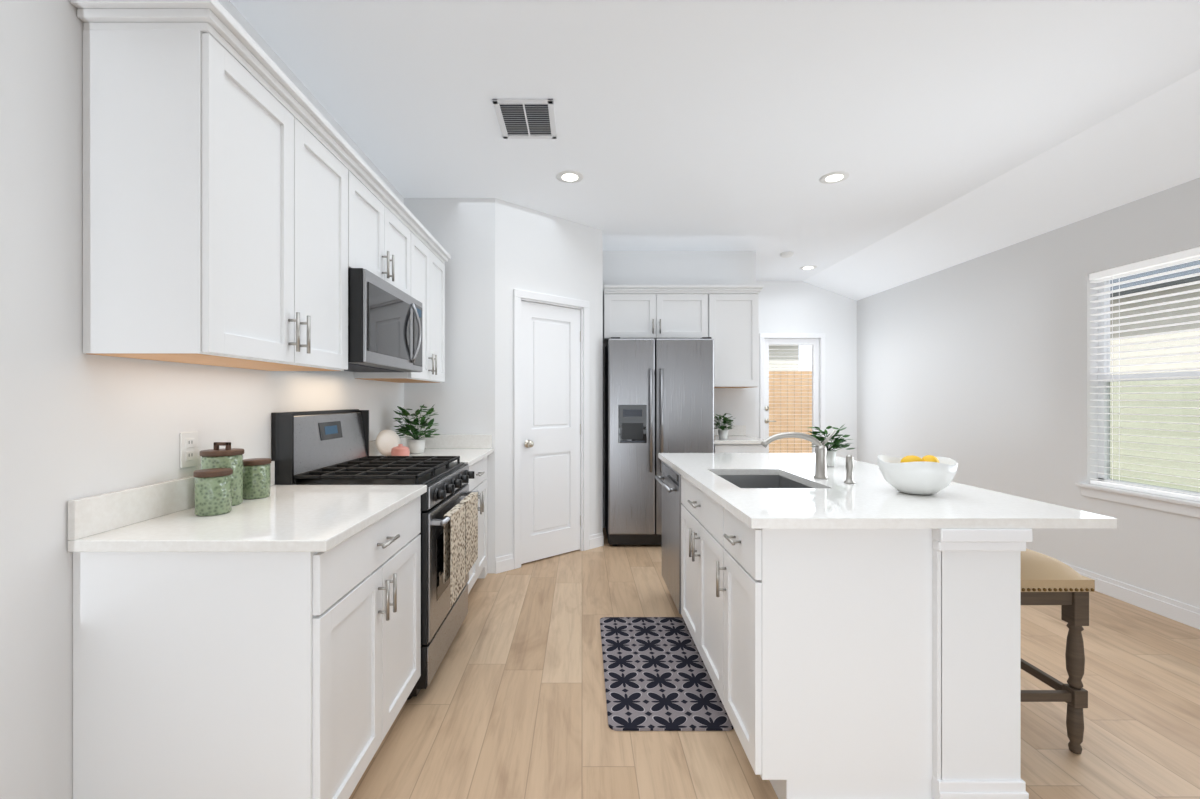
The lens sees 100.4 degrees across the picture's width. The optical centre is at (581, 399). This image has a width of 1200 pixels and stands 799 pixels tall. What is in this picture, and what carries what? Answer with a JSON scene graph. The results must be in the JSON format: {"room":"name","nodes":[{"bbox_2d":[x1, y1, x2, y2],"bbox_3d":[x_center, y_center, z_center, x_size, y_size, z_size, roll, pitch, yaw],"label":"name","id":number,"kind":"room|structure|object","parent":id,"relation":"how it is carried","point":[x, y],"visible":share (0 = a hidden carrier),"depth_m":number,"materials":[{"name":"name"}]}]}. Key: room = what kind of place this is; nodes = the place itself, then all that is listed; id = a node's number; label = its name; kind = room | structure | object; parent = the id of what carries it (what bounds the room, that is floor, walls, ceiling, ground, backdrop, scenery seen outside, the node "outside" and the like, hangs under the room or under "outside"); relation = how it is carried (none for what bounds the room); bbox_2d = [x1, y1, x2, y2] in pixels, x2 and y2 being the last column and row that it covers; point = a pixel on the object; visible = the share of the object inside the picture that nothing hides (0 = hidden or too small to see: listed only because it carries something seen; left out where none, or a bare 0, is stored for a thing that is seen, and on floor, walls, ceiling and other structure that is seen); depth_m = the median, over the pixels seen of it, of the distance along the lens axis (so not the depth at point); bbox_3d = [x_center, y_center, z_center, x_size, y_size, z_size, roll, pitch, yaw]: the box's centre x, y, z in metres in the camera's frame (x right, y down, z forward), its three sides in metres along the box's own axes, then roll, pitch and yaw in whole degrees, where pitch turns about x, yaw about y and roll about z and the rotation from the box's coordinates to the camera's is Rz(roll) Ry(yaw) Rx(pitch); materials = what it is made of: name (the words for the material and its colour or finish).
{"room":"kitchen","nodes":[
{"label":"kitchen","id":0,"kind":"room"},
{"bbox_2d":[0,0,403,798],"bbox_3d":[-1.360,-0.100,1.310,0.120,2.740,10.060,0,0,0],"label":"wall","id":1,"kind":"structure","parent":0,"point":[76,422],"depth_m":1.24,"materials":[{"name":"white paint"}]},
{"bbox_2d":[180,431,197,467],"bbox_3d":[-1.296,0.165,1.650,0.008,0.116,0.072,0,0,0],"label":"outlet","id":2,"kind":"object","parent":1,"relation":"attached to","point":[188,449],"visible":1,"depth_m":1.64,"materials":[{"name":"white plastic"}]},
{"bbox_2d":[77,12,353,370],"bbox_3d":[-1.135,-0.551,1.692,0.325,0.862,0.785,0,0,0],"label":"upper cabinet","id":3,"kind":"object","parent":1,"relation":"attached to","point":[244,207],"depth_m":1.30,"materials":[{"name":"white wood"}]},
{"bbox_2d":[68,434,407,537],"bbox_3d":[-1.288,0.305,2.454,0.020,0.099,2.388,0,0,0],"label":"backsplash","id":4,"kind":"structure","parent":1,"relation":"attached to","point":[91,514],"depth_m":1.42,"materials":[{"name":"white stone"}]},
{"bbox_2d":[354,164,413,297],"bbox_3d":[-1.135,-0.767,2.465,0.325,0.430,0.760,0,0,0],"label":"upper cabinet","id":5,"kind":"object","parent":1,"relation":"attached to","point":[383,237],"depth_m":2.43,"materials":[{"name":"white wood"}]},
{"bbox_2d":[344,268,421,371],"bbox_3d":[-1.073,-0.350,2.465,0.441,0.397,0.752,0,0,0],"label":"microwave","id":6,"kind":"object","parent":5,"relation":"attached to","point":[384,326],"visible":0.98,"depth_m":2.27,"materials":[{"name":"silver metal"}]},
{"bbox_2d":[354,228,445,382],"bbox_3d":[-1.135,-0.551,3.200,0.325,0.862,0.711,0,0,0],"label":"upper cabinet","id":7,"kind":"object","parent":1,"relation":"attached to","point":[429,267],"depth_m":3.17,"materials":[{"name":"white wood"}]},
{"bbox_2d":[404,198,755,572],"bbox_3d":[0.210,-0.100,4.360,3.020,2.740,1.420,0,0,0],"label":"wall","id":8,"kind":"structure","parent":0,"point":[499,251],"depth_m":3.72,"materials":[{"name":"white paint"}]},
{"bbox_2d":[408,434,491,445],"bbox_3d":[-0.967,0.305,3.638,0.623,0.099,0.020,0,0,0],"label":"backsplash","id":9,"kind":"structure","parent":8,"relation":"attached to","point":[443,439],"depth_m":3.63,"materials":[{"name":"white stone"}]},
{"bbox_2d":[521,301,580,563],"bbox_3d":[-0.248,0.252,4.016,0.491,2.013,0.433,0,0,0],"label":"pantry door","id":10,"kind":"structure","parent":8,"relation":"in","point":[550,431],"depth_m":4.00,"materials":[{"name":"white wood"}]},
{"bbox_2d":[514,289,588,568],"bbox_3d":[-0.265,0.220,4.036,0.750,2.100,0.137,0,0,-41],"label":"door frame","id":11,"kind":"structure","parent":8,"relation":"attached to","point":[582,306],"depth_m":4.04,"materials":[{"name":"white wood"}]},
{"bbox_2d":[603,289,710,342],"bbox_3d":[0.673,-0.768,4.739,0.945,0.427,0.418,0,0,0],"label":"upper cabinet","id":12,"kind":"object","parent":8,"relation":"attached to","point":[627,313],"depth_m":4.53,"materials":[{"name":"white wood"}]},
{"bbox_2d":[711,289,760,387],"bbox_3d":[1.377,-0.548,4.739,0.455,0.867,0.418,0,0,0],"label":"upper cabinet","id":13,"kind":"object","parent":8,"relation":"attached to","point":[725,318],"depth_m":4.54,"materials":[{"name":"white wood"}]},
{"bbox_2d":[229,0,1199,299],"bbox_3d":[1.060,-1.379,1.310,4.960,0.383,10.060,0,0,0],"label":"ceiling","id":14,"kind":"structure","parent":0,"point":[945,134],"depth_m":2.54,"materials":[{"name":"white paint"}]},
{"bbox_2d":[492,99,556,138],"bbox_3d":[-0.290,-1.464,2.620,0.300,0.012,0.360,0,0,0],"label":"ceiling vent","id":15,"kind":"object","parent":14,"relation":"in","point":[526,118],"visible":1,"depth_m":2.60,"materials":[{"name":"white metal"}]},
{"bbox_2d":[556,171,582,182],"bbox_3d":[-0.080,-1.467,3.300,0.180,0.006,0.180,0,0,0],"label":"recessed light","id":16,"kind":"object","parent":14,"relation":"in","point":[569,176],"visible":1,"depth_m":3.29,"materials":[{"name":"white plastic"}]},
{"bbox_2d":[780,252,793,257],"bbox_3d":[2.060,-1.454,5.030,0.130,0.031,0.130,0,0,0],"label":"smoke detector","id":17,"kind":"object","parent":14,"relation":"attached to","point":[786,254],"visible":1,"depth_m":4.99,"materials":[{"name":"white plastic"}]},
{"bbox_2d":[799,265,816,269],"bbox_3d":[2.520,-1.467,5.570,0.180,0.006,0.180,0,0,0],"label":"recessed light","id":18,"kind":"object","parent":14,"relation":"in","point":[809,267],"visible":1,"depth_m":5.55,"materials":[{"name":"white plastic"}]},
{"bbox_2d":[819,171,849,183],"bbox_3d":[1.670,-1.467,3.310,0.180,0.006,0.180,0,0,0],"label":"recessed light","id":19,"kind":"object","parent":14,"relation":"in","point":[834,177],"visible":1,"depth_m":3.30,"materials":[{"name":"white plastic"}]},
{"bbox_2d":[349,528,1199,798],"bbox_3d":[1.060,1.320,1.310,4.960,0.100,10.060,0,0,0],"label":"floor","id":20,"kind":"structure","parent":0,"point":[509,702],"depth_m":2.02,"materials":[{"name":"brown wood"}]},
{"bbox_2d":[68,498,420,798],"bbox_3d":[-0.984,0.827,1.677,0.628,0.884,0.811,0,0,0],"label":"base cabinet","id":21,"kind":"object","parent":20,"relation":"on","point":[269,647],"depth_m":1.28,"materials":[{"name":"white wood"}]},
{"bbox_2d":[68,485,426,553],"bbox_3d":[-0.972,0.369,1.671,0.653,0.030,0.822,0,0,0],"label":"countertop","id":22,"kind":"structure","parent":21,"relation":"on","point":[324,516],"depth_m":1.47,"materials":[{"name":"white stone"}]},
{"bbox_2d":[193,468,232,515],"bbox_3d":[-1.150,0.287,1.560,0.100,0.134,0.100,0,0,0],"label":"canister","id":23,"kind":"object","parent":22,"relation":"on","point":[213,491],"visible":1,"depth_m":1.52,"materials":[{"name":"green ceramic"}]},
{"bbox_2d":[200,442,243,505],"bbox_3d":[-1.212,0.249,1.685,0.123,0.210,0.123,0,0,0],"label":"canister","id":24,"kind":"object","parent":22,"relation":"on","point":[227,456],"visible":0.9,"depth_m":1.67,"materials":[{"name":"green ceramic"}]},
{"bbox_2d":[243,458,270,498],"bbox_3d":[-1.185,0.286,1.815,0.098,0.136,0.098,0,0,0],"label":"canister","id":25,"kind":"object","parent":22,"relation":"on","point":[256,478],"visible":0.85,"depth_m":1.78,"materials":[{"name":"green ceramic"}]},
{"bbox_2d":[271,409,478,699],"bbox_3d":[-0.938,0.662,2.465,0.719,1.215,0.754,0,0,0],"label":"range","id":26,"kind":"object","parent":20,"relation":"on","point":[327,447],"visible":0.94,"depth_m":2.24,"materials":[{"name":"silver metal"}]},
{"bbox_2d":[444,501,467,606],"bbox_3d":[-0.590,0.710,2.318,0.035,0.400,0.260,0,0,0],"label":"hanging towel","id":27,"kind":"object","parent":26,"relation":"hanging from","point":[460,542],"depth_m":2.28,"materials":[{"name":"beige fabric"}]},
{"bbox_2d":[462,492,477,571],"bbox_3d":[-0.590,0.690,2.608,0.035,0.361,0.280,0,0,0],"label":"hanging towel","id":28,"kind":"object","parent":26,"relation":"hanging from","point":[472,499],"depth_m":2.61,"materials":[{"name":"beige fabric"}]},
{"bbox_2d":[467,454,489,593],"bbox_3d":[-0.984,0.827,3.198,0.628,0.884,0.700,0,0,0],"label":"base cabinet","id":29,"kind":"object","parent":20,"relation":"on","point":[479,483],"depth_m":3.32,"materials":[{"name":"white wood"}]},
{"bbox_2d":[376,446,493,465],"bbox_3d":[-0.972,0.369,3.248,0.653,0.030,0.800,0,0,0],"label":"countertop","id":30,"kind":"structure","parent":29,"relation":"on","point":[469,455],"depth_m":3.35,"materials":[{"name":"white stone"}]},
{"bbox_2d":[376,430,400,455],"bbox_3d":[-1.185,0.266,3.062,0.108,0.164,0.134,0,0,0],"label":"decorative ball","id":31,"kind":"object","parent":30,"relation":"on","point":[387,441],"visible":0.9,"depth_m":3.06,"materials":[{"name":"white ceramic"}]},
{"bbox_2d":[391,444,409,455],"bbox_3d":[-1.100,0.311,3.030,0.110,0.086,0.110,0,0,0],"label":"pot","id":32,"kind":"object","parent":30,"relation":"on","point":[400,450],"visible":0.79,"depth_m":2.99,"materials":[{"name":"pink ceramic"}]},
{"bbox_2d":[393,404,440,453],"bbox_3d":[-1.091,0.191,3.324,0.317,0.326,0.369,0,0,0],"label":"potted plant","id":33,"kind":"object","parent":30,"relation":"on","point":[416,444],"visible":1,"depth_m":3.29,"materials":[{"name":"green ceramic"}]},
{"bbox_2d":[605,337,713,545],"bbox_3d":[0.675,0.369,4.553,0.900,1.802,0.733,0,0,0],"label":"fridge","id":34,"kind":"object","parent":20,"relation":"on","point":[659,395],"visible":0.94,"depth_m":4.25,"materials":[{"name":"grey metal"}]},
{"bbox_2d":[600,617,733,730],"bbox_3d":[0.347,1.264,2.405,0.490,0.009,0.980,0,0,0],"label":"rug","id":35,"kind":"object","parent":20,"relation":"on","point":[657,676],"visible":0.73,"depth_m":2.25,"materials":[{"name":"black fabric"}]},
{"bbox_2d":[714,425,765,452],"bbox_3d":[1.375,0.762,4.626,0.480,1.015,0.644,0,0,0],"label":"countertop","id":36,"kind":"structure","parent":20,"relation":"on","point":[737,440],"depth_m":4.34,"materials":[{"name":"white stone"}]},
{"bbox_2d":[714,413,734,438],"bbox_3d":[1.277,0.238,4.489,0.222,0.233,0.229,0,0,0],"label":"potted plant","id":37,"kind":"object","parent":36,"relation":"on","point":[723,433],"visible":1,"depth_m":4.47,"materials":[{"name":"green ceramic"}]},
{"bbox_2d":[655,454,1090,798],"bbox_3d":[0.974,0.828,2.405,1.011,0.885,1.840,0,0,0],"label":"kitchen island","id":38,"kind":"object","parent":20,"relation":"on","point":[853,626],"depth_m":1.52,"materials":[{"name":"white wood"}]},
{"bbox_2d":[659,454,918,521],"bbox_3d":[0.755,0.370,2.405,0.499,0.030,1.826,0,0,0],"label":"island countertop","id":39,"kind":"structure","parent":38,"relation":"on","point":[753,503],"depth_m":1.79,"materials":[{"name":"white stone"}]},
{"bbox_2d":[715,470,810,485],"bbox_3d":[0.820,0.471,2.275,0.394,0.196,0.574,0,0,0],"label":"sink","id":40,"kind":"object","parent":39,"relation":"in","point":[740,477],"depth_m":2.55,"materials":[{"name":"grey metal"}]},
{"bbox_2d":[743,454,1116,528],"bbox_3d":[1.301,0.370,2.405,0.592,0.030,1.826,0,0,0],"label":"island countertop","id":41,"kind":"structure","parent":38,"relation":"on","point":[957,502],"depth_m":1.74,"materials":[{"name":"white stone"}]},
{"bbox_2d":[808,424,854,466],"bbox_3d":[1.321,0.240,2.652,0.242,0.228,0.242,0,0,0],"label":"potted plant","id":42,"kind":"object","parent":41,"relation":"on","point":[831,454],"visible":0.79,"depth_m":2.63,"materials":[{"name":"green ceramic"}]},
{"bbox_2d":[877,455,957,494],"bbox_3d":[1.270,0.288,1.900,0.257,0.132,0.257,0,0,0],"label":"bowl","id":43,"kind":"object","parent":41,"relation":"on","point":[923,478],"visible":0.98,"depth_m":1.82,"materials":[{"name":"white ceramic"}]},
{"bbox_2d":[900,455,939,462],"bbox_3d":[1.269,0.265,1.893,0.153,0.110,0.150,0,0,0],"label":"lemons","id":44,"kind":"object","parent":43,"relation":"in","point":[926,458],"visible":0.17,"depth_m":1.88,"materials":[{"name":"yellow food"}]},
{"bbox_2d":[1021,548,1094,753],"bbox_3d":[1.589,0.922,1.996,0.457,0.695,0.477,0,0,0],"label":"stool","id":45,"kind":"object","parent":20,"relation":"on","point":[1047,580],"visible":0.4,"depth_m":1.78,"materials":[{"name":"brown wood"}]},
{"bbox_2d":[756,281,856,460],"bbox_3d":[1.060,-0.100,6.280,4.720,2.740,0.120,0,0,0],"label":"wall","id":46,"kind":"structure","parent":0,"point":[794,307],"depth_m":6.22,"materials":[{"name":"white paint"}]},
{"bbox_2d":[764,339,818,452],"bbox_3d":[2.615,0.248,6.246,0.693,2.019,0.098,0,0,0],"label":"back door","id":47,"kind":"structure","parent":46,"relation":"in","point":[814,343],"depth_m":6.25,"materials":[{"name":"white"}]},
{"bbox_2d":[760,333,824,441],"bbox_3d":[2.615,0.225,6.271,0.810,2.090,0.137,0,0,0],"label":"door frame","id":48,"kind":"structure","parent":46,"relation":"attached to","point":[819,336],"depth_m":6.20,"materials":[{"name":"white wood"}]},
{"bbox_2d":[857,177,1199,607],"bbox_3d":[3.480,0.005,1.310,0.120,2.530,10.060,0,0,0],"label":"wall","id":49,"kind":"structure","parent":0,"point":[978,370],"depth_m":3.81,"materials":[{"name":"white paint"}]},
{"bbox_2d":[1063,562,1199,629],"bbox_3d":[3.413,1.212,1.310,0.014,0.115,9.820,0,0,0],"label":"baseboard","id":50,"kind":"structure","parent":49,"relation":"attached to","point":[1178,611],"depth_m":3.02,"materials":[{"name":"white wood"}]},
{"bbox_2d":[1075,261,1199,517],"bbox_3d":[3.460,-0.098,2.503,0.150,1.505,1.866,0,0,0],"label":"window","id":51,"kind":"structure","parent":49,"relation":"in","point":[1173,505],"depth_m":3.15,"materials":[{"name":"white"}]},
{"bbox_2d":[1089,247,1199,500],"bbox_3d":[3.455,-0.141,2.503,0.056,1.414,1.754,0,0,0],"label":"window blinds","id":52,"kind":"object","parent":51,"relation":"attached to","point":[1177,258],"visible":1,"depth_m":3.05,"materials":[{"name":"white plastic"}]},
{"label":"outside","id":53,"kind":"structure","parent":0,"visible":0},
{"bbox_3d":[3.000,1.383,7.000,22.000,0.015,30.000,0,0,0],"label":"ground","id":54,"kind":"structure","parent":53,"visible":0},
{"bbox_2d":[769,346,811,452],"bbox_3d":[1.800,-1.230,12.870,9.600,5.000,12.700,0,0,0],"label":"fence","id":55,"kind":"object","parent":54,"relation":"on","point":[779,407],"depth_m":10.22,"materials":[{"name":"brown wood"}]},
{"bbox_2d":[1110,260,1199,491],"bbox_3d":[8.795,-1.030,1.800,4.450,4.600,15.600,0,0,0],"label":"window glass","id":56,"kind":"object","parent":54,"relation":"on","point":[1159,345],"depth_m":6.08,"materials":[{"name":"clear glass"}]}
]}

